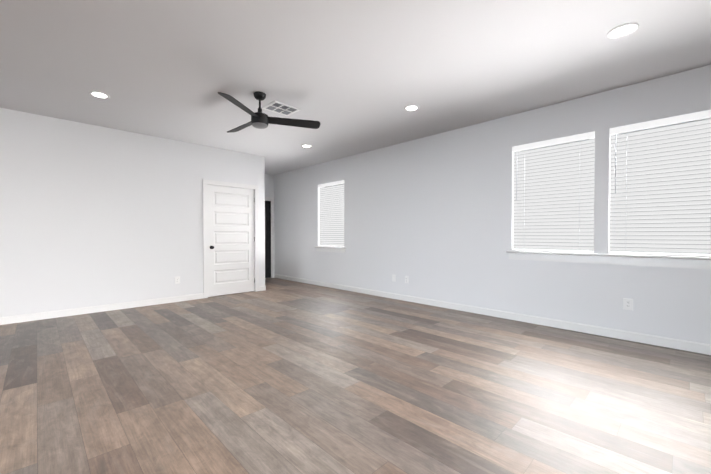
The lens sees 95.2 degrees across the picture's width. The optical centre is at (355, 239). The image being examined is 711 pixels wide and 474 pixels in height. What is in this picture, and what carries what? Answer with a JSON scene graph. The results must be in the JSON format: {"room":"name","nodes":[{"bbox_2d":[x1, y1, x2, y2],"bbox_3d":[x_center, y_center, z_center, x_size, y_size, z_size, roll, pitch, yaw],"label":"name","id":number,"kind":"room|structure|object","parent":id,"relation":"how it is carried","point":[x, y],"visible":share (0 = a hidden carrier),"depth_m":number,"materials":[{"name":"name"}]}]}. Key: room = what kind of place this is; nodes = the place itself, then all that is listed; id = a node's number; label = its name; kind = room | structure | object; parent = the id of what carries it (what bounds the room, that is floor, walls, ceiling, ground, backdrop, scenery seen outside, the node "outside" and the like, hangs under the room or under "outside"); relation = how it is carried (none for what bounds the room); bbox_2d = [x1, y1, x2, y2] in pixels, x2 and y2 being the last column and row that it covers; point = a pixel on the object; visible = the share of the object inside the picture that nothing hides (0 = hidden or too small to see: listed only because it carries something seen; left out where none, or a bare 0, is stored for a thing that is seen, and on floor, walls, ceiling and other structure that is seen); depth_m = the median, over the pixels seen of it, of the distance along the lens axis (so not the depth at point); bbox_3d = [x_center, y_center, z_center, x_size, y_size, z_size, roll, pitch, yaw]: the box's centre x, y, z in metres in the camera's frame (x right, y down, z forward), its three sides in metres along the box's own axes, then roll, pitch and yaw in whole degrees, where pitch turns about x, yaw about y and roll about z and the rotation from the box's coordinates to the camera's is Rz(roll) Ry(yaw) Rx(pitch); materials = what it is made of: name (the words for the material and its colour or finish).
{"room":"empty living room","nodes":[
{"label":"empty living room","id":0,"kind":"room"},
{"bbox_2d":[0,108,267,316],"bbox_3d":[-4.772,-0.287,3.835,8.080,2.720,0.120,-1,1,-44],"label":"wall","id":1,"kind":"structure","parent":0,"point":[92,215],"depth_m":4.76,"materials":[{"name":"paint"}]},
{"bbox_2d":[0,293,203,324],"bbox_3d":[-5.158,1.032,3.379,6.865,0.095,0.014,-1,1,-44],"label":"baseboard","id":2,"kind":"structure","parent":1,"relation":"attached to","point":[92,309],"depth_m":4.70,"materials":[{"name":"white wood"}]},
{"bbox_2d":[175,276,179,283],"bbox_3d":[-3.011,0.687,5.488,0.080,0.122,0.009,-1,1,-44],"label":"electrical outlet","id":3,"kind":"object","parent":1,"relation":"attached to","point":[177,280],"visible":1,"depth_m":5.49,"materials":[{"name":"white plastic"}]},
{"bbox_2d":[207,185,254,296],"bbox_3d":[-2.351,0.022,6.175,0.912,2.021,0.177,-1,1,-44],"label":"door","id":4,"kind":"structure","parent":1,"relation":"in","point":[230,222],"depth_m":6.14,"materials":[{"name":"white wood"}]},
{"bbox_2d":[203,179,258,297],"bbox_3d":[-2.368,-0.015,6.186,1.070,2.115,0.140,-1,1,-44],"label":"door frame","id":5,"kind":"structure","parent":1,"relation":"attached to","point":[205,247],"depth_m":6.06,"materials":[{"name":"white wood"}]},
{"bbox_2d":[268,174,271,197],"bbox_3d":[-2.643,-0.344,8.274,1.140,2.720,0.150,-1,1,-44],"label":"wall","id":6,"kind":"structure","parent":0,"point":[269,176],"depth_m":8.54,"materials":[{"name":"paint"}]},
{"bbox_2d":[265,201,270,277],"bbox_3d":[-2.531,-0.002,8.336,0.778,2.022,0.035,-1,1,-44],"label":"hall door","id":7,"kind":"structure","parent":6,"relation":"in","point":[267,239],"depth_m":8.54,"materials":[{"name":"black wood"}]},
{"bbox_2d":[265,197,273,277],"bbox_3d":[-2.554,-0.045,8.353,0.952,2.120,0.166,-1,1,-44],"label":"door frame","id":8,"kind":"structure","parent":6,"relation":"attached to","point":[272,232],"depth_m":8.59,"materials":[{"name":"wood"}]},
{"bbox_2d":[0,278,710,473],"bbox_3d":[-2.309,1.135,2.173,9.600,0.080,13.450,-1,1,-44],"label":"floor","id":9,"kind":"structure","parent":0,"point":[279,376],"depth_m":2.31,"materials":[{"name":"brown wood"}]},
{"bbox_2d":[0,0,710,174],"bbox_3d":[-2.309,-1.675,2.136,9.600,0.100,13.450,-1,1,-44],"label":"ceiling","id":10,"kind":"structure","parent":0,"point":[353,77],"depth_m":2.98,"materials":[{"name":"paint"}]},
{"bbox_2d":[89,91,109,98],"bbox_3d":[-2.907,-1.640,3.687,0.194,0.009,0.194,-1,1,-44],"label":"recessed light","id":11,"kind":"object","parent":10,"relation":"in","point":[97,94],"visible":1,"depth_m":3.67,"materials":[{"name":"white plastic"}]},
{"bbox_2d":[218,91,319,132],"bbox_3d":[-1.167,-1.456,3.782,1.230,0.379,1.108,-1,1,-44],"label":"ceiling fan","id":12,"kind":"object","parent":10,"relation":"hanging from","point":[260,119],"visible":1,"depth_m":3.67,"materials":[{"name":"black metal"}]},
{"bbox_2d":[262,101,300,115],"bbox_3d":[-0.930,-1.645,4.087,0.370,0.010,0.310,-1,1,-44],"label":"ceiling vent","id":13,"kind":"object","parent":10,"relation":"in","point":[280,108],"visible":0.98,"depth_m":4.08,"materials":[{"name":"white metal"}]},
{"bbox_2d":[301,144,311,147],"bbox_3d":[-0.872,-1.668,5.798,0.194,0.009,0.194,-1,1,-44],"label":"recessed light","id":14,"kind":"object","parent":10,"relation":"in","point":[306,146],"visible":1,"depth_m":5.80,"materials":[{"name":"white plastic"}]},
{"bbox_2d":[404,105,419,110],"bbox_3d":[0.703,-1.645,4.065,0.194,0.009,0.194,-1,1,-44],"label":"recessed light","id":15,"kind":"object","parent":10,"relation":"in","point":[411,107],"visible":1,"depth_m":4.04,"materials":[{"name":"white plastic"}]},
{"bbox_2d":[607,23,638,38],"bbox_3d":[2.083,-1.625,2.533,0.194,0.009,0.194,-1,1,-44],"label":"recessed light","id":16,"kind":"object","parent":10,"relation":"in","point":[622,30],"visible":1,"depth_m":2.52,"materials":[{"name":"white plastic"}]},
{"bbox_2d":[272,65,710,344],"bbox_3d":[1.770,-0.298,4.724,0.180,2.720,11.400,-1,1,-44],"label":"wall","id":17,"kind":"structure","parent":0,"point":[436,211],"depth_m":4.60,"materials":[{"name":"paint"}]},
{"bbox_2d":[315,246,345,252],"bbox_3d":[-0.522,0.213,7.007,0.139,0.116,0.980,-1,1,-44],"label":"window sill","id":18,"kind":"structure","parent":17,"relation":"attached to","point":[331,249],"depth_m":6.95,"materials":[{"name":"white wood"}]},
{"bbox_2d":[318,180,343,246],"bbox_3d":[-0.513,-0.537,7.007,0.075,1.375,0.876,-1,1,-44],"label":"window blinds","id":19,"kind":"object","parent":17,"relation":"attached to","point":[331,213],"visible":0.79,"depth_m":7.01,"materials":[{"name":"white plastic"}]},
{"bbox_2d":[274,274,710,354],"bbox_3d":[1.722,1.015,4.694,0.014,0.095,11.100,-1,1,-44],"label":"baseboard","id":20,"kind":"structure","parent":17,"relation":"attached to","point":[696,347],"depth_m":4.05,"materials":[{"name":"white wood"}]},
{"bbox_2d":[514,138,594,252],"bbox_3d":[2.480,-0.540,4.083,0.060,1.380,0.895,-1,1,-44],"label":"window","id":21,"kind":"structure","parent":17,"relation":"in","point":[554,145],"depth_m":4.06,"materials":[{"name":"white plastic"}]},
{"bbox_2d":[512,131,594,252],"bbox_3d":[2.418,-0.540,4.022,0.075,1.375,0.891,-1,1,-44],"label":"window blinds","id":22,"kind":"object","parent":21,"relation":"attached to","point":[553,200],"visible":0.92,"depth_m":3.99,"materials":[{"name":"grey plastic"}]},
{"bbox_2d":[506,250,710,268],"bbox_3d":[2.773,0.214,3.652,0.139,0.116,2.035,-1,1,-44],"label":"window sill","id":23,"kind":"structure","parent":17,"relation":"attached to","point":[692,262],"depth_m":3.51,"materials":[{"name":"white wood"}]},
{"bbox_2d":[623,298,632,309],"bbox_3d":[2.918,0.693,3.475,0.009,0.122,0.080,-1,1,-44],"label":"electrical outlet","id":24,"kind":"object","parent":17,"relation":"attached to","point":[627,304],"visible":1,"depth_m":3.48,"materials":[{"name":"white plastic"}]},
{"bbox_2d":[610,118,710,256],"bbox_3d":[3.203,-0.530,3.346,0.060,1.380,0.910,-1,1,-44],"label":"window","id":25,"kind":"structure","parent":17,"relation":"in","point":[657,127],"depth_m":3.37,"materials":[{"name":"white plastic"}]},
{"bbox_2d":[609,110,710,255],"bbox_3d":[3.142,-0.531,3.286,0.075,1.375,0.906,-1,1,-44],"label":"window blinds","id":26,"kind":"object","parent":25,"relation":"attached to","point":[660,189],"visible":0.94,"depth_m":3.31,"materials":[{"name":"grey plastic"}]}
]}

